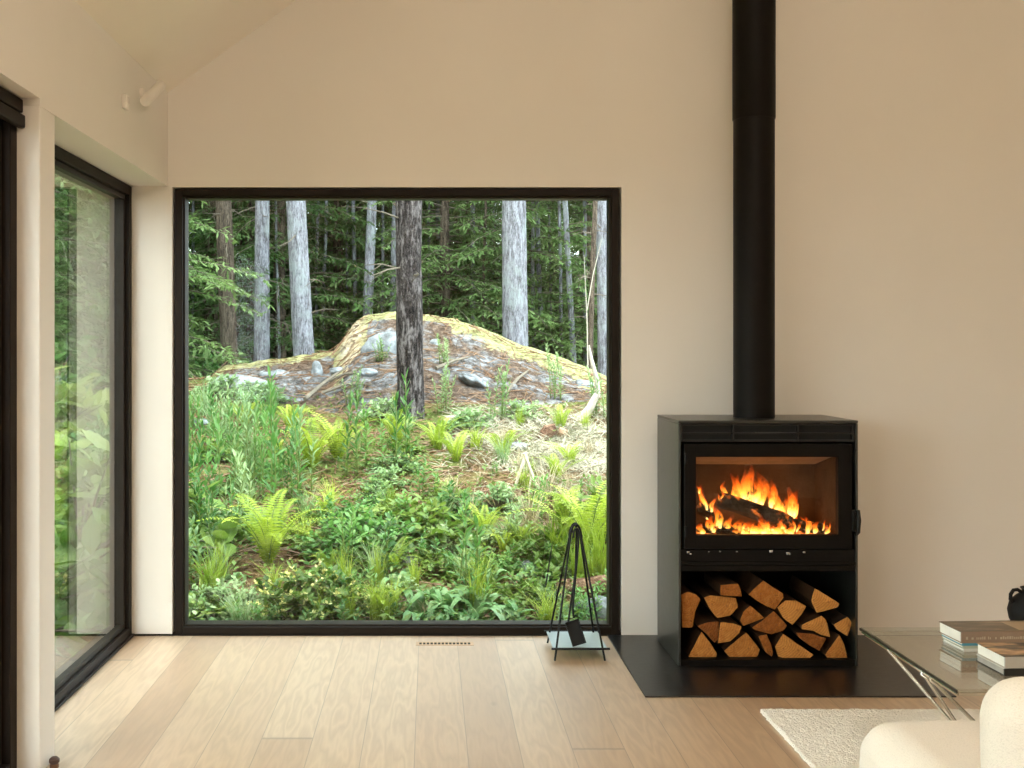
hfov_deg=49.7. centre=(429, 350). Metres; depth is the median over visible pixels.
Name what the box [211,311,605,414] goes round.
rock outcrop
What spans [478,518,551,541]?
fern
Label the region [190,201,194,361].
tree
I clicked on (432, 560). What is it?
shrub
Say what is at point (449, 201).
conifer
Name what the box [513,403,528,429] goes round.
grass tuft
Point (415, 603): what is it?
plant
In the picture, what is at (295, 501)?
fern
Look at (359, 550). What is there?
shrub
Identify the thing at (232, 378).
shrub
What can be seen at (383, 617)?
ground cover
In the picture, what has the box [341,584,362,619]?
grass tuft
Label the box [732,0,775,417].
flue pipe
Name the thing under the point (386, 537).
weed
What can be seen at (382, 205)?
tree
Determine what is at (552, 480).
dry grass tuft
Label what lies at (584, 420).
grass tuft
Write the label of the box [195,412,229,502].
weed
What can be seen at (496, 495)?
shrub
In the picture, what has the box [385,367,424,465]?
weed
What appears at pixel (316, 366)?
stone
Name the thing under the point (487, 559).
shrub
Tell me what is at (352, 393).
weed
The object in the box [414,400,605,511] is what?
grass
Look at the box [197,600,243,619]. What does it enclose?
plant
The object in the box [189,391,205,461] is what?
weed
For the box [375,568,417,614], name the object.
grass tuft
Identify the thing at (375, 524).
shrub
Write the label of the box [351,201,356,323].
tree
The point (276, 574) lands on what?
grass tuft
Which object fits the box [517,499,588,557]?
grass tuft
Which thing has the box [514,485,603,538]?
fern
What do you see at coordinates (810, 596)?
log
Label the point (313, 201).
conifer
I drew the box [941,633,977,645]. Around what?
book
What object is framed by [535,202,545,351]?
tree
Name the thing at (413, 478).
weed
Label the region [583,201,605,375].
tree
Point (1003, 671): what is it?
book
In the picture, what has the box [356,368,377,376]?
stone
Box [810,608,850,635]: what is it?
log
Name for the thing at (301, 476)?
weed
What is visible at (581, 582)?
fallen log
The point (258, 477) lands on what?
grass tuft
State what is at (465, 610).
shrub
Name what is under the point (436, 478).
weed
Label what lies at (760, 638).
log
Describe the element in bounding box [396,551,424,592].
grass tuft
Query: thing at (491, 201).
conifer
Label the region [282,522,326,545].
shrub
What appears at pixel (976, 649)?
book
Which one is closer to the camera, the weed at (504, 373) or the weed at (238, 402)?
the weed at (238, 402)
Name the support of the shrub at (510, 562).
on the ground at (250, 568)
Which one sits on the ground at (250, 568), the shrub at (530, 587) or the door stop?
the shrub at (530, 587)
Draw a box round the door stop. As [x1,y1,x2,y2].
[49,756,59,767]
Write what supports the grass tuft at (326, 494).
on the ground at (250, 568)
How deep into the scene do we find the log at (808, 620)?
4.56 m
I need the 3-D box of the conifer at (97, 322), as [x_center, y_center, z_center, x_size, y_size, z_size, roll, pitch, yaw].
[-4.895,-3.879,13.172,4.207,9.574,4.054,0,0,14]
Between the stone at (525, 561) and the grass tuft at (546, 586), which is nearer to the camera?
the grass tuft at (546, 586)
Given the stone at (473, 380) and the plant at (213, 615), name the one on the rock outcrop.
the stone at (473, 380)
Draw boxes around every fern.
[55,514,108,658]
[195,489,345,565]
[225,402,267,426]
[259,401,331,428]
[262,501,299,523]
[267,436,288,455]
[279,417,350,469]
[294,407,389,461]
[294,488,343,513]
[306,546,354,570]
[349,581,410,616]
[358,535,427,571]
[359,406,435,445]
[400,416,481,450]
[422,430,499,461]
[450,501,514,536]
[472,428,530,457]
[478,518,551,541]
[485,529,521,554]
[508,481,605,555]
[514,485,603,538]
[522,492,547,510]
[530,403,575,428]
[532,453,602,482]
[540,441,583,463]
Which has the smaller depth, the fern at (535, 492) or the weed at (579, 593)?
the weed at (579, 593)
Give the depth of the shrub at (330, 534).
6.61 m
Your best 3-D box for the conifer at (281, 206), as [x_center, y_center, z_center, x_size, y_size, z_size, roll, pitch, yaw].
[-2.514,-4.217,18.617,4.626,10.925,4.801,0,0,10]
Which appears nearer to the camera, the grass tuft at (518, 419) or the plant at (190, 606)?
the plant at (190, 606)
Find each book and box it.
[939,620,1023,642]
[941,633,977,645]
[942,636,977,648]
[943,639,977,651]
[976,654,1023,675]
[977,642,1023,667]
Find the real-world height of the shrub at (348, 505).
0.212 m
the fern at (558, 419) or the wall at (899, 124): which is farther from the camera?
the fern at (558, 419)
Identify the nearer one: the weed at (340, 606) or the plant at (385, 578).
the weed at (340, 606)
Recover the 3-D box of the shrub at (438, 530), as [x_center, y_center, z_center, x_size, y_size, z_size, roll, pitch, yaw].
[0.061,1.113,6.967,0.630,0.305,0.676,0,0,-26]
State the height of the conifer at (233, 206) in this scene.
9.042 m
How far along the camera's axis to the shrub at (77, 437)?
8.17 m
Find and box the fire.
[696,474,829,533]
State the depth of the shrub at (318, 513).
7.16 m
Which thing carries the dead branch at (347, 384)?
on the rock outcrop
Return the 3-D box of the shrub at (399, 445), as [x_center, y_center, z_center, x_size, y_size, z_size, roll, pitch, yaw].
[-0.209,0.806,9.150,0.387,0.161,0.361,0,0,-17]
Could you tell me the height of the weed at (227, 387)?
0.588 m
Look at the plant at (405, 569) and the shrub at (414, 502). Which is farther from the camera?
the shrub at (414, 502)
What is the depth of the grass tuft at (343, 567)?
6.12 m
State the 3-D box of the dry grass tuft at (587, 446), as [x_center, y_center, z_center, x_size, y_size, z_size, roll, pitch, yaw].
[1.284,0.774,8.985,0.344,0.243,0.351,0,0,-14]
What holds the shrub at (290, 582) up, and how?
on the ground at (250, 568)
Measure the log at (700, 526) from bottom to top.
0.058 m
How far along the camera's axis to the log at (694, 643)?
4.56 m
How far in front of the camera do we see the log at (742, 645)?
4.56 m
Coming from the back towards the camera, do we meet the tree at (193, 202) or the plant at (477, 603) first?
the tree at (193, 202)
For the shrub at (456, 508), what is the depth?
7.31 m
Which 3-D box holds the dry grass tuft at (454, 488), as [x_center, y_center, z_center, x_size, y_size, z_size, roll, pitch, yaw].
[0.158,0.939,7.777,0.349,0.246,0.356,0,0,-30]
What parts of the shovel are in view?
handle, blade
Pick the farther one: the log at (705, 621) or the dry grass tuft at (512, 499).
the dry grass tuft at (512, 499)
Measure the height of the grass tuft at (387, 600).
0.248 m
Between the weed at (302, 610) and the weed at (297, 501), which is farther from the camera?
the weed at (297, 501)
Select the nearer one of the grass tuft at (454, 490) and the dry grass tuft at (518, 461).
the grass tuft at (454, 490)
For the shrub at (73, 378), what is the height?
0.837 m
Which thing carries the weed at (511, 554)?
on the ground at (250, 568)
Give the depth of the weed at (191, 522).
6.17 m
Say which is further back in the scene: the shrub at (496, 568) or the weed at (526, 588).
the shrub at (496, 568)
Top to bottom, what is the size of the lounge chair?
0.694 m
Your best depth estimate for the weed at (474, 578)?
5.90 m
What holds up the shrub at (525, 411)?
on the ground at (250, 568)
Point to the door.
(11, 106)
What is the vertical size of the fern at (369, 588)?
0.239 m
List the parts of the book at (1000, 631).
panel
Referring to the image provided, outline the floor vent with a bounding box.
[416,642,473,645]
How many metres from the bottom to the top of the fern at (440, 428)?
0.322 m
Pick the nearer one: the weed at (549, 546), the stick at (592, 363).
the weed at (549, 546)
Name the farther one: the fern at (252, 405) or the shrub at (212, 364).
the shrub at (212, 364)
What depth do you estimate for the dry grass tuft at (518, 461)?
8.51 m
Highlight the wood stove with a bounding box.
[657,415,860,665]
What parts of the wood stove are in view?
panel, plate, door, panel, handle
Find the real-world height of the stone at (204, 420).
0.101 m
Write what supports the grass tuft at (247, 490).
on the ground at (250, 568)
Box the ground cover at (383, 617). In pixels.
[62,388,605,649]
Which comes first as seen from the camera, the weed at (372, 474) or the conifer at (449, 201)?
the weed at (372, 474)
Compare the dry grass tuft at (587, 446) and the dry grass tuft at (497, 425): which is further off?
the dry grass tuft at (497, 425)
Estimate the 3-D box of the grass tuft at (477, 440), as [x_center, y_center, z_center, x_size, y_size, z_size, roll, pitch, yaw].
[0.396,0.686,9.203,0.407,0.300,0.478,0,0,4]
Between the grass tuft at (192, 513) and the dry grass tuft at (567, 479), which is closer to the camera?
the grass tuft at (192, 513)
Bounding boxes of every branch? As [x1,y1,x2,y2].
[303,368,344,400]
[321,383,371,394]
[329,372,357,381]
[435,356,469,369]
[504,369,530,395]
[576,393,599,420]
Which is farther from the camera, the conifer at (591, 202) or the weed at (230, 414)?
the conifer at (591, 202)
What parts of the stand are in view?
leg, leg, leg, leg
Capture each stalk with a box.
[514,451,527,490]
[522,452,540,493]
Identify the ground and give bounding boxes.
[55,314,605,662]
[55,353,605,671]
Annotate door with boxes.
[0,86,24,767]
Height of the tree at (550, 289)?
13.000 m
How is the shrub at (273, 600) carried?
on the ground at (250, 568)
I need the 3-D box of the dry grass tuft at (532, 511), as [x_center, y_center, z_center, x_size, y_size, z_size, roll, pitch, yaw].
[0.745,1.093,6.924,0.302,0.209,0.296,0,0,20]
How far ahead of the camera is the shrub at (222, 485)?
8.03 m
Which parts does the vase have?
handle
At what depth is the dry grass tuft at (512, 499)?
7.56 m
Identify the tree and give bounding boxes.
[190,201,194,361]
[206,201,244,367]
[213,201,217,366]
[235,201,290,361]
[237,204,243,356]
[244,201,253,362]
[274,201,280,358]
[280,201,337,355]
[314,201,319,350]
[321,201,327,351]
[345,201,348,330]
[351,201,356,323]
[355,201,385,315]
[364,201,424,421]
[374,201,395,311]
[380,203,383,312]
[427,203,430,310]
[436,201,439,289]
[466,201,468,320]
[466,201,474,321]
[482,201,486,327]
[502,201,528,345]
[531,202,535,347]
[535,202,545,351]
[548,202,553,353]
[557,201,585,363]
[558,201,563,357]
[569,201,605,368]
[583,201,586,366]
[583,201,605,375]
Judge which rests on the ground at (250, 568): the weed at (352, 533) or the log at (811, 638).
the weed at (352, 533)
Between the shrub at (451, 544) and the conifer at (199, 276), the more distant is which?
the conifer at (199, 276)
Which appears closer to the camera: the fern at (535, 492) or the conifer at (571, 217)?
the fern at (535, 492)
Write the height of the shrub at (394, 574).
0.129 m
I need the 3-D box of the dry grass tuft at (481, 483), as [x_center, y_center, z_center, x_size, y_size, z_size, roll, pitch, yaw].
[0.367,0.925,8.130,0.245,0.173,0.250,0,0,30]
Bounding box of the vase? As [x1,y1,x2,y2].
[1007,586,1023,619]
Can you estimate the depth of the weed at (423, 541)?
6.53 m
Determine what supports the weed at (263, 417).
on the ground at (250, 568)
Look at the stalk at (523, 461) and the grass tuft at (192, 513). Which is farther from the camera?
the stalk at (523, 461)
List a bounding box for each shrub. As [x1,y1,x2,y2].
[55,335,108,394]
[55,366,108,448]
[55,429,252,598]
[55,441,105,493]
[58,418,108,459]
[189,349,220,377]
[189,372,257,398]
[189,502,223,522]
[189,575,267,618]
[189,586,244,619]
[190,435,245,460]
[192,514,249,548]
[202,421,241,435]
[209,475,246,494]
[210,434,252,454]
[216,503,261,522]
[218,587,266,615]
[227,458,289,478]
[231,380,297,403]
[231,463,274,483]
[238,515,293,535]
[244,553,353,619]
[248,586,310,619]
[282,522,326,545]
[287,520,377,564]
[289,530,340,561]
[299,506,348,527]
[301,576,371,619]
[304,502,422,557]
[306,562,369,588]
[319,496,388,528]
[336,535,418,571]
[346,484,397,503]
[349,464,415,488]
[350,396,404,421]
[352,498,408,523]
[353,493,399,507]
[364,493,451,528]
[366,450,423,471]
[375,573,429,599]
[383,439,426,455]
[397,501,479,547]
[400,548,450,578]
[403,583,469,612]
[411,521,467,552]
[419,482,471,501]
[419,603,478,619]
[424,492,499,522]
[433,406,499,433]
[443,560,501,582]
[448,543,507,570]
[460,524,514,555]
[465,481,536,511]
[483,551,527,574]
[487,569,556,607]
[489,398,550,419]
[505,522,574,563]
[529,551,599,578]
[555,474,605,546]
[555,557,597,578]
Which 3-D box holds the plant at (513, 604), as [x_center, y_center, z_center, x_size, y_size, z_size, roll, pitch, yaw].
[0.401,1.402,5.804,0.397,0.195,0.346,0,0,36]
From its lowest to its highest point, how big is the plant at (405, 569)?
0.119 m
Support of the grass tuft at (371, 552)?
on the ground at (250, 568)
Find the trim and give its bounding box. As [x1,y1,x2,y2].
[134,630,941,635]
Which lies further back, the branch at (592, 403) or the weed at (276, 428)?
the branch at (592, 403)
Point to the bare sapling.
(601, 239)
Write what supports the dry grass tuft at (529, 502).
on the ground at (250, 568)
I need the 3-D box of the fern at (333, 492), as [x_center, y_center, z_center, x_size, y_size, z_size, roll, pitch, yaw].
[-0.686,1.027,7.311,0.381,0.220,0.332,0,0,-37]
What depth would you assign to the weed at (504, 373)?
10.46 m
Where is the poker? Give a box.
[566,527,576,629]
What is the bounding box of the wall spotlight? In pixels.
[139,80,165,106]
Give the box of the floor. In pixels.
[46,636,1023,767]
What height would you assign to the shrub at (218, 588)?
0.199 m
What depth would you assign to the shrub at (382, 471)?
8.07 m
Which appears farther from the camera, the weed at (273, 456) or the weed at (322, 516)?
the weed at (273, 456)
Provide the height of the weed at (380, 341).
0.340 m
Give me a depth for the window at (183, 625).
5.03 m
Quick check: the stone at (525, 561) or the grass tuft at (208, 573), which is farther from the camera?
the stone at (525, 561)
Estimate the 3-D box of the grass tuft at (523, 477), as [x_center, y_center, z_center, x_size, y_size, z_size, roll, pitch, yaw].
[0.689,0.906,8.060,0.394,0.248,0.336,0,0,5]
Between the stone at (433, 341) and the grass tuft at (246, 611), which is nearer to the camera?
the grass tuft at (246, 611)
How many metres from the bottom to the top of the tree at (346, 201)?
13.000 m
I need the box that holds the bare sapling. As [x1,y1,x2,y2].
[584,239,601,366]
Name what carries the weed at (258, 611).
on the ground at (250, 568)
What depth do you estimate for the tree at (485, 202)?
18.34 m
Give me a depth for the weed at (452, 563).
6.37 m
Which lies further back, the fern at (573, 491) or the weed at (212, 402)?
the weed at (212, 402)
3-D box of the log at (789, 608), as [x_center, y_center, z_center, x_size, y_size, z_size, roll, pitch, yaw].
[1.498,1.084,4.696,0.120,0.101,0.286,0,0,0]
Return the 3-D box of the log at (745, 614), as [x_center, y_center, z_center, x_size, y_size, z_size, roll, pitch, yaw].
[1.336,1.099,4.708,0.099,0.084,0.298,0,0,0]
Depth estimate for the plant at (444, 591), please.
5.84 m
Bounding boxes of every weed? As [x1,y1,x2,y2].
[94,413,108,473]
[189,390,206,429]
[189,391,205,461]
[189,421,206,513]
[189,447,205,523]
[189,514,208,590]
[190,595,208,618]
[191,481,221,559]
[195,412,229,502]
[201,451,246,544]
[204,385,221,449]
[214,382,233,440]
[215,448,259,531]
[221,382,243,416]
[221,437,231,462]
[223,399,243,493]
[225,386,265,499]
[229,596,243,619]
[233,392,261,447]
[240,600,265,619]
[241,381,265,419]
[244,519,257,546]
[245,408,269,500]
[250,607,265,619]
[253,397,268,453]
[259,400,289,505]
[261,365,309,509]
[268,601,283,619]
[276,422,299,500]
[280,403,321,496]
[290,490,306,517]
[299,610,312,619]
[301,499,323,522]
[305,598,318,618]
[315,493,338,530]
[315,510,341,532]
[325,586,342,619]
[329,569,347,591]
[330,561,346,582]
[333,506,362,570]
[334,598,365,619]
[335,386,364,478]
[341,365,364,404]
[354,564,380,595]
[358,511,400,581]
[359,398,387,467]
[370,474,387,497]
[371,334,390,362]
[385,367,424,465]
[387,594,400,619]
[391,497,400,509]
[400,490,428,526]
[410,464,426,481]
[411,458,446,499]
[415,529,432,562]
[431,358,455,414]
[431,537,447,564]
[436,333,452,363]
[441,480,469,512]
[443,551,457,581]
[447,490,490,589]
[455,504,467,531]
[459,571,497,613]
[462,487,469,504]
[485,359,512,420]
[490,461,498,474]
[500,543,516,566]
[502,504,535,544]
[506,604,520,619]
[515,588,528,608]
[520,535,542,561]
[522,473,549,520]
[545,342,564,400]
[545,541,559,560]
[567,583,584,617]
[576,584,601,619]
[577,475,591,494]
[578,596,602,619]
[586,365,605,417]
[593,569,605,596]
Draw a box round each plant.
[189,592,217,619]
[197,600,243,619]
[222,572,251,585]
[379,571,422,602]
[390,594,458,619]
[393,568,423,577]
[406,584,484,619]
[445,588,516,619]
[468,568,518,587]
[476,600,538,619]
[512,561,540,577]
[513,564,538,577]
[528,566,569,583]
[555,605,588,619]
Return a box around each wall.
[0,0,167,767]
[131,0,1023,634]
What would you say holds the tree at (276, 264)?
on the ground at (250, 568)
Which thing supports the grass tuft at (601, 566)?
on the ground at (250, 568)
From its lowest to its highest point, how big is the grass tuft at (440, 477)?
0.196 m
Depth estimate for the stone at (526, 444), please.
9.35 m
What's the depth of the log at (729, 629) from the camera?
4.54 m
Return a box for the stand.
[544,522,609,660]
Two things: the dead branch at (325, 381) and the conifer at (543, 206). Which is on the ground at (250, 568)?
the conifer at (543, 206)
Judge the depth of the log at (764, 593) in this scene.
4.55 m
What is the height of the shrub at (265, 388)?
0.251 m
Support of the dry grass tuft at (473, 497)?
on the ground at (250, 568)
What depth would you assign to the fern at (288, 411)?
9.81 m
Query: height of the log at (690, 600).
0.148 m
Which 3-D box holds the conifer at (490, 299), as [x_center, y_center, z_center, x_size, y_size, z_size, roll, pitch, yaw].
[0.642,-3.087,21.813,3.829,8.496,4.051,0,0,-16]
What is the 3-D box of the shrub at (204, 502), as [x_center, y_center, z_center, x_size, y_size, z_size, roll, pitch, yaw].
[-1.583,1.075,7.247,0.486,0.196,0.505,0,0,-30]
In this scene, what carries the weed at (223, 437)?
on the ground at (250, 568)
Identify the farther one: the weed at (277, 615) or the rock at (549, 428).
the rock at (549, 428)
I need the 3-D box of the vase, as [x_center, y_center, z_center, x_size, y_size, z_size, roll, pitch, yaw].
[1.908,0.818,3.468,0.158,0.143,0.158,0,0,24]
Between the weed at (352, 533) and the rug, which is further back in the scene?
the weed at (352, 533)
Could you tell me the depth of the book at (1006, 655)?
3.07 m
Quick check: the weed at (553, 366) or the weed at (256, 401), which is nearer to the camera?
the weed at (256, 401)
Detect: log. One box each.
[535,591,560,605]
[555,574,605,595]
[681,582,699,627]
[681,624,716,656]
[688,581,737,617]
[693,607,718,642]
[696,500,722,523]
[696,523,741,533]
[703,606,740,642]
[704,571,741,595]
[716,492,792,528]
[716,629,759,656]
[731,571,782,608]
[731,596,763,625]
[740,623,772,655]
[747,598,786,633]
[765,631,812,657]
[771,586,805,624]
[779,616,825,649]
[789,575,838,612]
[791,518,828,533]
[795,600,829,636]
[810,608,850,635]
[818,628,846,657]
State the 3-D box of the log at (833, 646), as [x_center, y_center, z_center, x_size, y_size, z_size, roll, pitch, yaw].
[1.679,1.221,4.693,0.091,0.098,0.302,0,0,0]
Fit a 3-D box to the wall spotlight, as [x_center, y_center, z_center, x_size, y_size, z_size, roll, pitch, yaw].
[-1.160,-1.065,4.547,0.077,0.143,0.198,0,0,7]
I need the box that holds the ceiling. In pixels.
[75,0,295,91]
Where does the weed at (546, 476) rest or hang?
on the ground at (250, 568)
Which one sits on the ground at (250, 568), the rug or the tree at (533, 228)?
the tree at (533, 228)
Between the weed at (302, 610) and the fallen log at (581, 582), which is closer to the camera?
the weed at (302, 610)
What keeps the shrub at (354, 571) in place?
on the ground at (250, 568)
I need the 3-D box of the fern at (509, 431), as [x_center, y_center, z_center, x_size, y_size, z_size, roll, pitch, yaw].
[0.571,0.775,8.994,0.510,0.290,0.447,0,0,17]
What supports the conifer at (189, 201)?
on the ground at (250, 568)
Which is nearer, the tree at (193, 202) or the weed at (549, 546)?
the weed at (549, 546)
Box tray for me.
[547,631,606,647]
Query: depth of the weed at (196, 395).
9.92 m
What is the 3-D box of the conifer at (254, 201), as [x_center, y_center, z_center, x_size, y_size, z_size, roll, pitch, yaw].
[-3.887,-5.256,25.654,4.946,12.301,4.747,0,0,21]
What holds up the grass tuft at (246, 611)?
on the ground at (250, 568)
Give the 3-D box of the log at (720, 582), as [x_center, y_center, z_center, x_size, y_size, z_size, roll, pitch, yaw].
[1.241,0.986,4.672,0.089,0.052,0.279,0,0,0]
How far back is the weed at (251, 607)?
5.61 m
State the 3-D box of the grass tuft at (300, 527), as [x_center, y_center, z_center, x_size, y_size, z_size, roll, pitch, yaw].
[-0.802,1.087,6.861,0.425,0.267,0.362,0,0,18]
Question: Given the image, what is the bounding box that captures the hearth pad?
[607,635,955,696]
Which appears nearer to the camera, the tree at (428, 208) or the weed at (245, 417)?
the weed at (245, 417)
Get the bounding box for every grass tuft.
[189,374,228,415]
[189,500,201,524]
[189,532,250,596]
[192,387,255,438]
[199,539,261,580]
[201,540,227,581]
[207,577,290,619]
[223,421,270,462]
[233,477,270,506]
[236,490,260,513]
[253,558,297,591]
[254,384,284,408]
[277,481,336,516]
[289,512,326,544]
[306,586,345,619]
[313,474,351,505]
[322,542,359,587]
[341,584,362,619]
[344,531,404,581]
[352,569,398,619]
[364,544,390,587]
[370,581,398,619]
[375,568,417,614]
[379,482,398,505]
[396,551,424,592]
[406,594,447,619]
[422,490,458,516]
[433,469,467,493]
[437,545,520,588]
[439,477,456,489]
[442,546,485,578]
[449,557,497,605]
[450,487,491,526]
[463,419,490,450]
[469,467,488,486]
[486,435,521,467]
[490,425,510,440]
[491,518,523,542]
[493,505,531,545]
[501,444,522,471]
[502,483,528,513]
[507,482,548,528]
[509,460,538,487]
[511,584,584,619]
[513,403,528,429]
[516,474,531,489]
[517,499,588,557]
[520,455,570,499]
[525,454,537,473]
[532,511,555,530]
[532,519,588,564]
[534,586,559,614]
[536,581,571,607]
[544,520,604,578]
[545,479,579,497]
[558,467,580,490]
[566,506,605,576]
[571,433,601,457]
[578,407,592,429]
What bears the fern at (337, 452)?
on the ground at (250, 568)
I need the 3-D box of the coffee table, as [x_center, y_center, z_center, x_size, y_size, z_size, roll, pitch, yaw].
[1.970,1.084,3.220,1.174,0.388,0.654,0,0,0]
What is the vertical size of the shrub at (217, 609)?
0.191 m
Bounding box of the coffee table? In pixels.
[859,628,986,720]
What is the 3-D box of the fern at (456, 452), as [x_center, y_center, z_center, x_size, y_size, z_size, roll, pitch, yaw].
[0.227,0.779,8.803,0.603,0.254,0.429,0,0,-31]
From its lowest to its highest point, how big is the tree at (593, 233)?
13.141 m
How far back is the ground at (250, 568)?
8.44 m
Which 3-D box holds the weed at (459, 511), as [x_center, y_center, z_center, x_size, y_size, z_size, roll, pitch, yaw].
[0.216,1.093,7.119,0.134,0.240,0.236,0,0,8]
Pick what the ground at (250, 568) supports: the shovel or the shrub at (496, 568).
the shrub at (496, 568)
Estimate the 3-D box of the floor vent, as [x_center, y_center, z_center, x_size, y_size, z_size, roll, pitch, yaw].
[0.066,1.299,4.885,0.256,0.002,0.060,0,0,0]
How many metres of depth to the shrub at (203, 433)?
9.69 m
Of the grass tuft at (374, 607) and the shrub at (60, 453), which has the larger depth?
the shrub at (60, 453)
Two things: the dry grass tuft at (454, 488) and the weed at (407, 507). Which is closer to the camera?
the weed at (407, 507)
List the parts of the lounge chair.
seat, backrest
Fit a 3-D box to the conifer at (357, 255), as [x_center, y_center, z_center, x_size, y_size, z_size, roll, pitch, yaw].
[-1.306,-3.006,22.886,3.506,8.279,3.638,0,0,-20]
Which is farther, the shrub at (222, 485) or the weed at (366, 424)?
the weed at (366, 424)
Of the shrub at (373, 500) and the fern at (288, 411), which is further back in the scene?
the fern at (288, 411)
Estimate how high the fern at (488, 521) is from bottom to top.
0.286 m
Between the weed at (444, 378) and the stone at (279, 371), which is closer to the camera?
the weed at (444, 378)
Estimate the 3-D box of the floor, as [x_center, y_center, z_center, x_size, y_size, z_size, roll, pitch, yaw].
[1.565,1.360,0.910,6.070,0.120,8.220,0,0,0]
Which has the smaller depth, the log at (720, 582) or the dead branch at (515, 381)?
the log at (720, 582)
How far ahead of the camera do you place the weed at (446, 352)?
12.31 m
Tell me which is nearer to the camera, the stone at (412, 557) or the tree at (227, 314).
the stone at (412, 557)
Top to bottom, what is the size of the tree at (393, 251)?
13.196 m
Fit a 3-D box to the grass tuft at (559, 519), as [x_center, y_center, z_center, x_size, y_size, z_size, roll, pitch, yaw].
[0.806,1.127,6.527,0.403,0.297,0.473,0,0,-15]
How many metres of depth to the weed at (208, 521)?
6.58 m
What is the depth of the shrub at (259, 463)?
8.22 m
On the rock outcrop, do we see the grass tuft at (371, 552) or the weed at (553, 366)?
the weed at (553, 366)
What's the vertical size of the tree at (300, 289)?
13.000 m
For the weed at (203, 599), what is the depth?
5.75 m
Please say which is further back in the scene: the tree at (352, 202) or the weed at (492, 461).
the tree at (352, 202)
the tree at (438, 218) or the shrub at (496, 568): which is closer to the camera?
the shrub at (496, 568)
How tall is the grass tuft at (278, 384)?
0.302 m
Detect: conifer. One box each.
[55,173,199,380]
[55,174,193,388]
[55,174,205,369]
[55,175,97,332]
[55,176,275,379]
[55,186,108,351]
[55,195,108,297]
[61,201,361,360]
[97,201,243,370]
[189,201,288,365]
[189,201,331,335]
[189,201,395,375]
[219,201,374,363]
[236,201,459,358]
[287,201,389,332]
[288,201,501,350]
[312,201,388,349]
[327,201,568,348]
[384,201,537,343]
[422,201,596,366]
[424,201,500,319]
[434,201,568,334]
[480,201,580,357]
[486,201,573,313]
[497,201,597,371]
[537,211,596,363]
[545,201,591,348]
[545,204,577,300]
[564,202,591,358]
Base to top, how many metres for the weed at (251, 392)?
0.408 m
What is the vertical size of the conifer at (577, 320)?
7.932 m
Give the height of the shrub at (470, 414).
0.245 m
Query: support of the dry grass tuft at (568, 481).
on the ground at (250, 568)
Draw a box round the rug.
[760,708,979,767]
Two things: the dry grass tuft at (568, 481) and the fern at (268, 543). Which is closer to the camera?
the fern at (268, 543)
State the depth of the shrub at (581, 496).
6.86 m
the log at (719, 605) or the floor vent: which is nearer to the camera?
the log at (719, 605)
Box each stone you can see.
[194,419,211,424]
[207,374,266,388]
[256,369,288,377]
[311,360,322,375]
[329,367,342,373]
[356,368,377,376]
[360,331,396,353]
[399,555,419,568]
[430,339,438,344]
[458,373,488,387]
[505,441,528,449]
[519,559,536,568]
[571,595,605,619]
[575,379,594,386]
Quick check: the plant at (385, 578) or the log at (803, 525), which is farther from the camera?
the plant at (385, 578)
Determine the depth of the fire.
4.68 m
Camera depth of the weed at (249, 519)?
6.75 m
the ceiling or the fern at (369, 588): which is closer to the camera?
the ceiling
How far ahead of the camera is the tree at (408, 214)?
10.39 m
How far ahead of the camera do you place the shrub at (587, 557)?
6.30 m
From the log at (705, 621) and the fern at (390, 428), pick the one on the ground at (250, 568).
the fern at (390, 428)
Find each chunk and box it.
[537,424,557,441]
[556,427,567,437]
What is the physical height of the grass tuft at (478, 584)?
0.326 m
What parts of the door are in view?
frame, head rail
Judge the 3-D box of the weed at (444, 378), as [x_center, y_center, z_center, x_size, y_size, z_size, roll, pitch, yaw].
[0.115,0.349,10.840,0.284,0.556,0.222,0,0,-37]
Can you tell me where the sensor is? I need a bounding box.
[122,94,129,109]
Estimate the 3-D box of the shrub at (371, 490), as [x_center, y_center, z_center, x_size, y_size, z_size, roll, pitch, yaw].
[-0.398,1.014,7.851,0.393,0.158,0.408,0,0,9]
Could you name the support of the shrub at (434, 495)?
on the ground at (250, 568)
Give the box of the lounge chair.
[859,677,1023,767]
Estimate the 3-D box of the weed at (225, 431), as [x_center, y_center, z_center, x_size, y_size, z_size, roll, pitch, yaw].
[-1.795,0.531,9.589,0.849,0.505,0.699,0,0,23]
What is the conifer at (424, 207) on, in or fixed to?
on the ground at (250, 568)
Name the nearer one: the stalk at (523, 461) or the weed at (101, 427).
the weed at (101, 427)
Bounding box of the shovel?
[565,527,585,646]
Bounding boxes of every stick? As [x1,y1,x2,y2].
[544,546,551,587]
[588,345,599,397]
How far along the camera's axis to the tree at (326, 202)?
19.48 m
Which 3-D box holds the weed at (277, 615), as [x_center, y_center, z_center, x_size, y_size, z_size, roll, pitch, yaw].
[-0.808,1.385,5.658,0.152,0.179,0.117,0,0,-22]
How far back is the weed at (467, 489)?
7.51 m
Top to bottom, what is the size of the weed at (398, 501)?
0.197 m
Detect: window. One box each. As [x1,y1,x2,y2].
[55,145,134,711]
[175,189,618,633]
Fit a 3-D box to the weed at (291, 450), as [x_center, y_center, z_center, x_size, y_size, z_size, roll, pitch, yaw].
[-1.030,0.803,7.923,0.268,0.602,0.206,0,0,41]
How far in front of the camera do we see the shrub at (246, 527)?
6.97 m
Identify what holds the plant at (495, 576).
on the ground at (250, 568)

